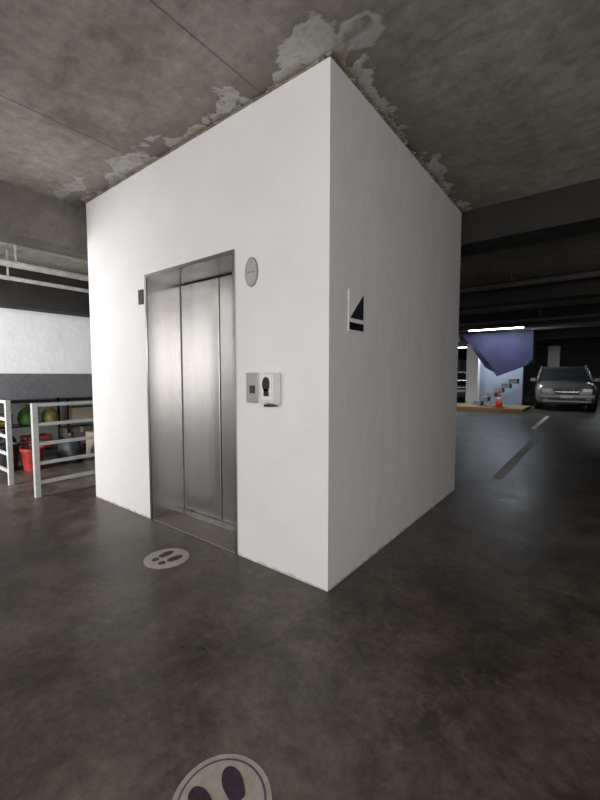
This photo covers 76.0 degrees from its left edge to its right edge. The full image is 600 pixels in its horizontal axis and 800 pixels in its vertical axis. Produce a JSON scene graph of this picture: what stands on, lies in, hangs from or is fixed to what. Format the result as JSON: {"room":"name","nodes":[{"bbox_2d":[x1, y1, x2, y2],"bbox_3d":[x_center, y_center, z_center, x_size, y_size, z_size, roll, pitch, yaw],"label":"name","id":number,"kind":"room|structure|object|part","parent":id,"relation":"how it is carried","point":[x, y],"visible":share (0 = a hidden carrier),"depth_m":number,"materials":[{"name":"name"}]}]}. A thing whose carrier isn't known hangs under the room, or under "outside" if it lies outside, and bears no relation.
{"room":"parking garage","nodes":[
{"label":"parking garage","id":0,"kind":"room"},
{"bbox_2d":[0,245,88,280],"bbox_3d":[-2.727,-2.000,6.498,0.106,0.313,20.500,3,5,38],"label":"ceiling pipe","id":1,"kind":"object","parent":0,"point":[4,262],"depth_m":5.31,"materials":[{"name":"white metal"}]},
{"bbox_2d":[0,250,88,292],"bbox_3d":[-3.004,-1.963,6.714,0.071,0.415,20.500,3,5,38],"label":"ceiling pipe","id":2,"kind":"object","parent":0,"point":[6,277],"depth_m":5.62,"materials":[{"name":"white metal"}]},
{"bbox_2d":[0,308,460,447],"bbox_3d":[0.435,-1.096,13.288,0.200,3.000,36.000,3,5,38],"label":"wall","id":3,"kind":"structure","parent":0,"point":[31,342],"depth_m":6.73,"materials":[{"name":"white paint"}]},
{"bbox_2d":[0,395,599,799],"bbox_3d":[8.550,0.883,7.143,20.700,0.150,36.000,3,5,38],"label":"floor","id":4,"kind":"structure","parent":0,"point":[460,660],"depth_m":1.79,"materials":[{"name":"concrete"}]},
{"bbox_2d":[0,400,14,485],"bbox_3d":[-3.929,0.465,4.867,1.530,0.980,0.050,3,5,38],"label":"metal railing","id":5,"kind":"object","parent":4,"relation":"on","point":[7,404],"visible":1,"depth_m":4.40,"materials":[{"name":"white metal"}]},
{"bbox_2d":[0,438,19,472],"bbox_3d":[-3.891,0.707,5.080,0.329,0.469,0.318,3,5,38],"label":"plastic bucket","id":6,"kind":"object","parent":4,"relation":"on","point":[3,458],"visible":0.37,"depth_m":5.05,"materials":[{"name":"grey plastic"}]},
{"bbox_2d":[20,442,44,471],"bbox_3d":[-3.586,0.742,5.151,0.286,0.391,0.276,3,5,38],"label":"plastic bucket","id":7,"kind":"object","parent":4,"relation":"on","point":[26,452],"visible":0.53,"depth_m":5.05,"materials":[{"name":"red plastic"}]},
{"bbox_2d":[0,397,93,453],"bbox_3d":[-3.911,0.419,6.179,0.406,0.900,2.000,3,5,38],"label":"storage shelf","id":8,"kind":"object","parent":4,"relation":"on","point":[49,414],"visible":0.56,"depth_m":6.08,"materials":[{"name":"grey metal"}]},
{"bbox_2d":[30,401,94,497],"bbox_3d":[-1.911,0.454,5.027,0.050,0.980,2.730,3,5,38],"label":"metal railing","id":9,"kind":"object","parent":4,"relation":"on","point":[33,406],"visible":0.38,"depth_m":4.03,"materials":[{"name":"white metal"}]},
{"bbox_2d":[56,432,84,462],"bbox_3d":[-3.379,0.694,5.660,0.435,0.420,0.349,3,5,38],"label":"sack","id":10,"kind":"object","parent":4,"relation":"on","point":[75,448],"visible":0.87,"depth_m":5.54,"materials":[{"name":"black plastic"}]},
{"bbox_2d":[86,431,94,453],"bbox_3d":[-3.182,0.680,6.328,0.352,0.361,0.500,2,4,32],"label":"cardboard box","id":11,"kind":"object","parent":4,"relation":"on","point":[90,448],"visible":0.25,"depth_m":6.15,"materials":[{"name":"beige cardboard"}]},
{"bbox_2d":[143,548,188,568],"bbox_3d":[-0.926,1.097,2.668,0.300,0.003,0.300,3,5,38],"label":"floor sticker","id":12,"kind":"object","parent":4,"relation":"on","point":[171,557],"visible":1,"depth_m":2.66,"materials":[{"name":"beige plastic"}]},
{"bbox_2d":[153,512,234,552],"bbox_3d":[-0.800,1.064,3.144,1.058,0.008,0.231,3,5,38],"label":"threshold","id":13,"kind":"object","parent":4,"relation":"on","point":[220,537],"visible":0.79,"depth_m":3.14,"materials":[{"name":"grey metal"}]},
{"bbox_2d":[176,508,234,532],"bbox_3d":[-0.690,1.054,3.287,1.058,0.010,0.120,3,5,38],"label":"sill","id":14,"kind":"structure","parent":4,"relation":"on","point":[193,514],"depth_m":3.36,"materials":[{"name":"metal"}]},
{"bbox_2d":[172,754,271,799],"bbox_3d":[-0.234,1.196,1.139,0.300,0.003,0.300,-3,4,-34],"label":"floor sticker","id":15,"kind":"object","parent":4,"relation":"on","point":[224,776],"visible":1,"depth_m":1.20,"materials":[{"name":"beige plastic"}]},
{"bbox_2d":[86,51,461,591],"bbox_3d":[-0.213,-0.494,4.032,2.936,3.003,2.546,3,5,38],"label":"elevator shaft","id":16,"kind":"object","parent":4,"relation":"on","point":[307,180],"visible":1,"depth_m":2.58,"materials":[{"name":"white paint"}]},
{"bbox_2d":[138,289,143,304],"bbox_3d":[-1.365,-0.883,3.295,0.070,0.124,0.012,3,5,38],"label":"plate","id":17,"kind":"object","parent":16,"relation":"attached to","point":[140,292],"visible":1,"depth_m":3.28,"materials":[{"name":"silver metal"}]},
{"bbox_2d":[144,275,184,519],"bbox_3d":[-1.203,-0.009,3.438,0.024,2.112,0.338,3,5,38],"label":"door frame","id":18,"kind":"structure","parent":16,"relation":"attached to","point":[162,299],"depth_m":3.42,"materials":[{"name":"silver metal"}]},
{"bbox_2d":[146,250,231,284],"bbox_3d":[-0.775,-1.030,3.041,1.058,0.024,0.338,3,5,38],"label":"header","id":19,"kind":"object","parent":16,"relation":"attached to","point":[218,264],"visible":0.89,"depth_m":3.01,"materials":[{"name":"silver metal"}]},
{"bbox_2d":[181,274,234,524],"bbox_3d":[-0.660,0.013,3.259,1.038,2.066,0.040,3,5,38],"label":"elevator door","id":20,"kind":"structure","parent":16,"relation":"attached to","point":[199,300],"depth_m":3.34,"materials":[{"name":"silver metal"}]},
{"bbox_2d":[218,277,222,520],"bbox_3d":[-0.659,0.013,3.259,0.015,2.064,0.040,3,5,38],"label":"seal","id":21,"kind":"object","parent":16,"relation":"attached to","point":[218,277],"visible":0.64,"depth_m":3.24,"materials":[{"name":"black plastic"}]},
{"bbox_2d":[232,249,237,555],"bbox_3d":[-0.347,0.034,2.779,0.024,2.112,0.338,3,5,38],"label":"door frame","id":22,"kind":"structure","parent":16,"relation":"attached to","point":[233,250],"depth_m":2.64,"materials":[{"name":"silver metal"}]},
{"bbox_2d":[245,257,257,286],"bbox_3d":[-0.315,-0.829,2.489,0.116,0.190,0.009,3,5,38],"label":"wall sign","id":23,"kind":"object","parent":16,"relation":"attached to","point":[251,269],"visible":1,"depth_m":2.48,"materials":[{"name":"grey metal"}]},
{"bbox_2d":[246,373,258,402],"bbox_3d":[-0.316,-0.080,2.535,0.112,0.200,0.014,3,5,38],"label":"panel","id":24,"kind":"object","parent":16,"relation":"attached to","point":[252,379],"depth_m":2.53,"materials":[{"name":"silver metal"}]},
{"bbox_2d":[261,373,279,406],"bbox_3d":[-0.184,-0.064,2.388,0.100,0.212,0.088,3,5,38],"label":"dispenser","id":25,"kind":"object","parent":16,"relation":"attached to","point":[270,382],"visible":1,"depth_m":2.36,"materials":[{"name":"white plastic"}]},
{"bbox_2d":[348,289,363,332],"bbox_3d":[0.348,-0.545,2.376,0.010,0.250,0.184,3,5,38],"label":"wall sign","id":26,"kind":"object","parent":16,"relation":"attached to","point":[355,298],"visible":1,"depth_m":2.37,"materials":[{"name":"white plastic"}]},
{"bbox_2d":[457,372,465,395],"bbox_3d":[8.674,-0.793,20.305,2.050,1.485,4.380,2,4,26],"label":"car","id":27,"kind":"object","parent":4,"relation":"on","point":[461,376],"visible":0.08,"depth_m":18.51,"materials":[{"name":"paint"}]},
{"bbox_2d":[457,386,465,392],"bbox_3d":[7.782,-0.513,18.507,1.100,0.360,0.220,2,4,26],"label":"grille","id":28,"kind":"object","parent":27,"relation":"attached to","point":[460,389],"depth_m":18.38,"materials":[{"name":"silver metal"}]},
{"bbox_2d":[465,344,479,402],"bbox_3d":[7.285,-1.282,16.144,0.450,3.000,0.400,3,5,38],"label":"column","id":29,"kind":"structure","parent":4,"relation":"on","point":[473,362],"depth_m":16.01,"materials":[{"name":"white paint"}]},
{"bbox_2d":[456,403,530,412],"bbox_3d":[6.967,0.260,14.560,2.900,0.130,2.350,3,5,38],"label":"raised platform","id":30,"kind":"object","parent":4,"relation":"on","point":[460,406],"visible":0.61,"depth_m":13.78,"materials":[{"name":"orange paint"}]},
{"bbox_2d":[473,379,518,405],"bbox_3d":[7.457,-0.292,14.620,1.460,1.020,0.600,3,5,38],"label":"stairs","id":31,"kind":"structure","parent":30,"relation":"on","point":[480,402],"depth_m":14.44,"materials":[{"name":"grey concrete"}]},
{"bbox_2d":[493,390,504,407],"bbox_3d":[7.152,-0.051,13.796,0.342,0.648,0.342,3,5,38],"label":"traffic cone","id":32,"kind":"object","parent":30,"relation":"on","point":[498,404],"visible":1,"depth_m":13.73,"materials":[{"name":"red plastic"}]},
{"bbox_2d":[492,438,539,479],"bbox_3d":[3.592,0.866,6.229,0.120,0.002,3.900,3,5,38],"label":"road marking","id":33,"kind":"object","parent":4,"relation":"on","point":[514,460],"visible":1,"depth_m":5.64,"materials":[{"name":"grey paint"}]},
{"bbox_2d":[530,416,549,428],"bbox_3d":[6.555,0.592,10.438,0.100,0.002,3.600,3,5,38],"label":"road marking","id":34,"kind":"object","parent":4,"relation":"on","point":[535,426],"visible":1,"depth_m":10.27,"materials":[{"name":"white paint"}]},
{"bbox_2d":[548,346,559,366],"bbox_3d":[13.545,-1.567,20.525,0.500,3.000,0.500,3,5,38],"label":"column","id":35,"kind":"structure","parent":4,"relation":"on","point":[553,351],"depth_m":20.28,"materials":[{"name":"white paint"}]},
{"bbox_2d":[531,366,599,410],"bbox_3d":[10.438,-0.542,15.286,2.180,1.635,4.580,2,4,31],"label":"suv car","id":36,"kind":"object","parent":4,"relation":"on","point":[573,385],"visible":1,"depth_m":13.76,"materials":[{"name":"silver metal"}]},
{"bbox_3d":[9.271,-0.117,13.348,0.360,0.100,0.015,2,4,31],"label":"number plate","id":37,"kind":"part","parent":36,"relation":"part of","materials":[{"name":"white plastic"}]},
{"bbox_2d":[548,389,585,399],"bbox_3d":[9.354,-0.186,13.484,1.100,0.360,0.220,2,4,31],"label":"grille","id":38,"kind":"object","parent":36,"relation":"attached to","point":[553,394],"depth_m":13.37,"materials":[{"name":"silver metal"}]},
{"bbox_3d":[-3.399,0.325,6.473,0.350,1.050,13.400,3,5,38],"label":"piers","id":39,"kind":"object","parent":4,"relation":"on","visible":0},
{"bbox_2d":[0,373,92,399],"bbox_3d":[-3.771,-0.266,6.468,1.480,0.350,14.000,3,5,38],"label":"beam","id":40,"kind":"structure","parent":39,"relation":"on","point":[12,386],"depth_m":5.44,"materials":[{"name":"grey concrete"}]},
{"bbox_2d":[0,0,599,349],"bbox_3d":[8.550,-2.285,6.937,20.700,0.200,36.000,3,5,38],"label":"ceiling","id":41,"kind":"structure","parent":0,"point":[499,100],"depth_m":2.30,"materials":[{"name":"concrete"}]},
{"bbox_2d":[0,265,466,359],"bbox_3d":[0.611,-2.256,12.950,0.400,0.640,35.800,3,5,38],"label":"ceiling beam","id":42,"kind":"structure","parent":41,"relation":"attached to","point":[13,294],"depth_m":6.38,"materials":[{"name":"grey concrete"}]},
{"bbox_2d":[0,180,468,345],"bbox_3d":[3.030,-2.235,11.081,0.350,0.440,35.800,3,5,38],"label":"ceiling beam","id":43,"kind":"structure","parent":41,"relation":"attached to","point":[28,218],"depth_m":3.71,"materials":[{"name":"grey concrete"}]},
{"bbox_2d":[469,327,523,330],"bbox_3d":[6.880,-2.531,13.528,1.800,0.106,0.180,3,5,38],"label":"fluorescent light fixture","id":44,"kind":"object","parent":41,"relation":"attached to","point":[510,327],"visible":0.45,"depth_m":13.49,"materials":[{"name":"white paint"}]},
{"bbox_2d":[462,327,536,375],"bbox_3d":[7.433,-1.753,14.461,2.400,1.720,0.830,3,5,38],"label":"soffit","id":45,"kind":"structure","parent":41,"relation":"attached to","point":[501,353],"depth_m":14.02,"materials":[{"name":"paint"}]},
{"bbox_2d":[459,268,599,310],"bbox_3d":[8.320,-1.784,3.857,16.870,0.400,0.400,3,5,38],"label":"ceiling beam","id":46,"kind":"structure","parent":41,"relation":"attached to","point":[584,288],"depth_m":6.86,"materials":[{"name":"grey concrete"}]},
{"bbox_2d":[459,303,599,330],"bbox_3d":[10.641,-1.980,6.859,16.870,0.400,0.400,3,5,38],"label":"ceiling beam","id":47,"kind":"structure","parent":41,"relation":"attached to","point":[594,308],"depth_m":10.13,"materials":[{"name":"grey concrete"}]},
{"bbox_2d":[461,178,599,255],"bbox_3d":[6.097,-1.627,0.979,16.870,0.340,0.400,3,5,38],"label":"ceiling beam","id":48,"kind":"structure","parent":41,"relation":"attached to","point":[574,209],"depth_m":3.73,"materials":[{"name":"grey concrete"}]},
{"bbox_2d":[466,326,599,342],"bbox_3d":[13.573,-2.227,10.651,16.870,0.400,0.400,3,5,38],"label":"ceiling beam","id":49,"kind":"structure","parent":41,"relation":"attached to","point":[593,331],"depth_m":13.57,"materials":[{"name":"grey concrete"}]},
{"bbox_2d":[536,337,599,346],"bbox_3d":[16.139,-2.443,13.970,16.870,0.400,0.400,3,5,38],"label":"ceiling beam","id":50,"kind":"structure","parent":41,"relation":"attached to","point":[584,340],"depth_m":17.00,"materials":[{"name":"grey concrete"}]},
{"bbox_2d":[479,361,523,404],"bbox_3d":[8.338,-1.288,16.405,2.100,2.980,0.200,3,5,38],"label":"wall","id":51,"kind":"structure","parent":0,"point":[489,380],"depth_m":16.16,"materials":[{"name":"white paint"}]},
{"bbox_2d":[458,231,599,334],"bbox_3d":[9.271,-1.899,5.272,16.500,0.355,9.070,3,5,38],"label":"conduit","id":52,"kind":"object","parent":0,"point":[596,273],"depth_m":6.67,"materials":[{"name":"grey metal"}]},
{"bbox_2d":[460,345,599,396],"bbox_3d":[19.564,-1.606,21.122,20.500,3.000,0.200,3,5,38],"label":"wall","id":53,"kind":"structure","parent":0,"point":[571,356],"depth_m":23.44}
]}

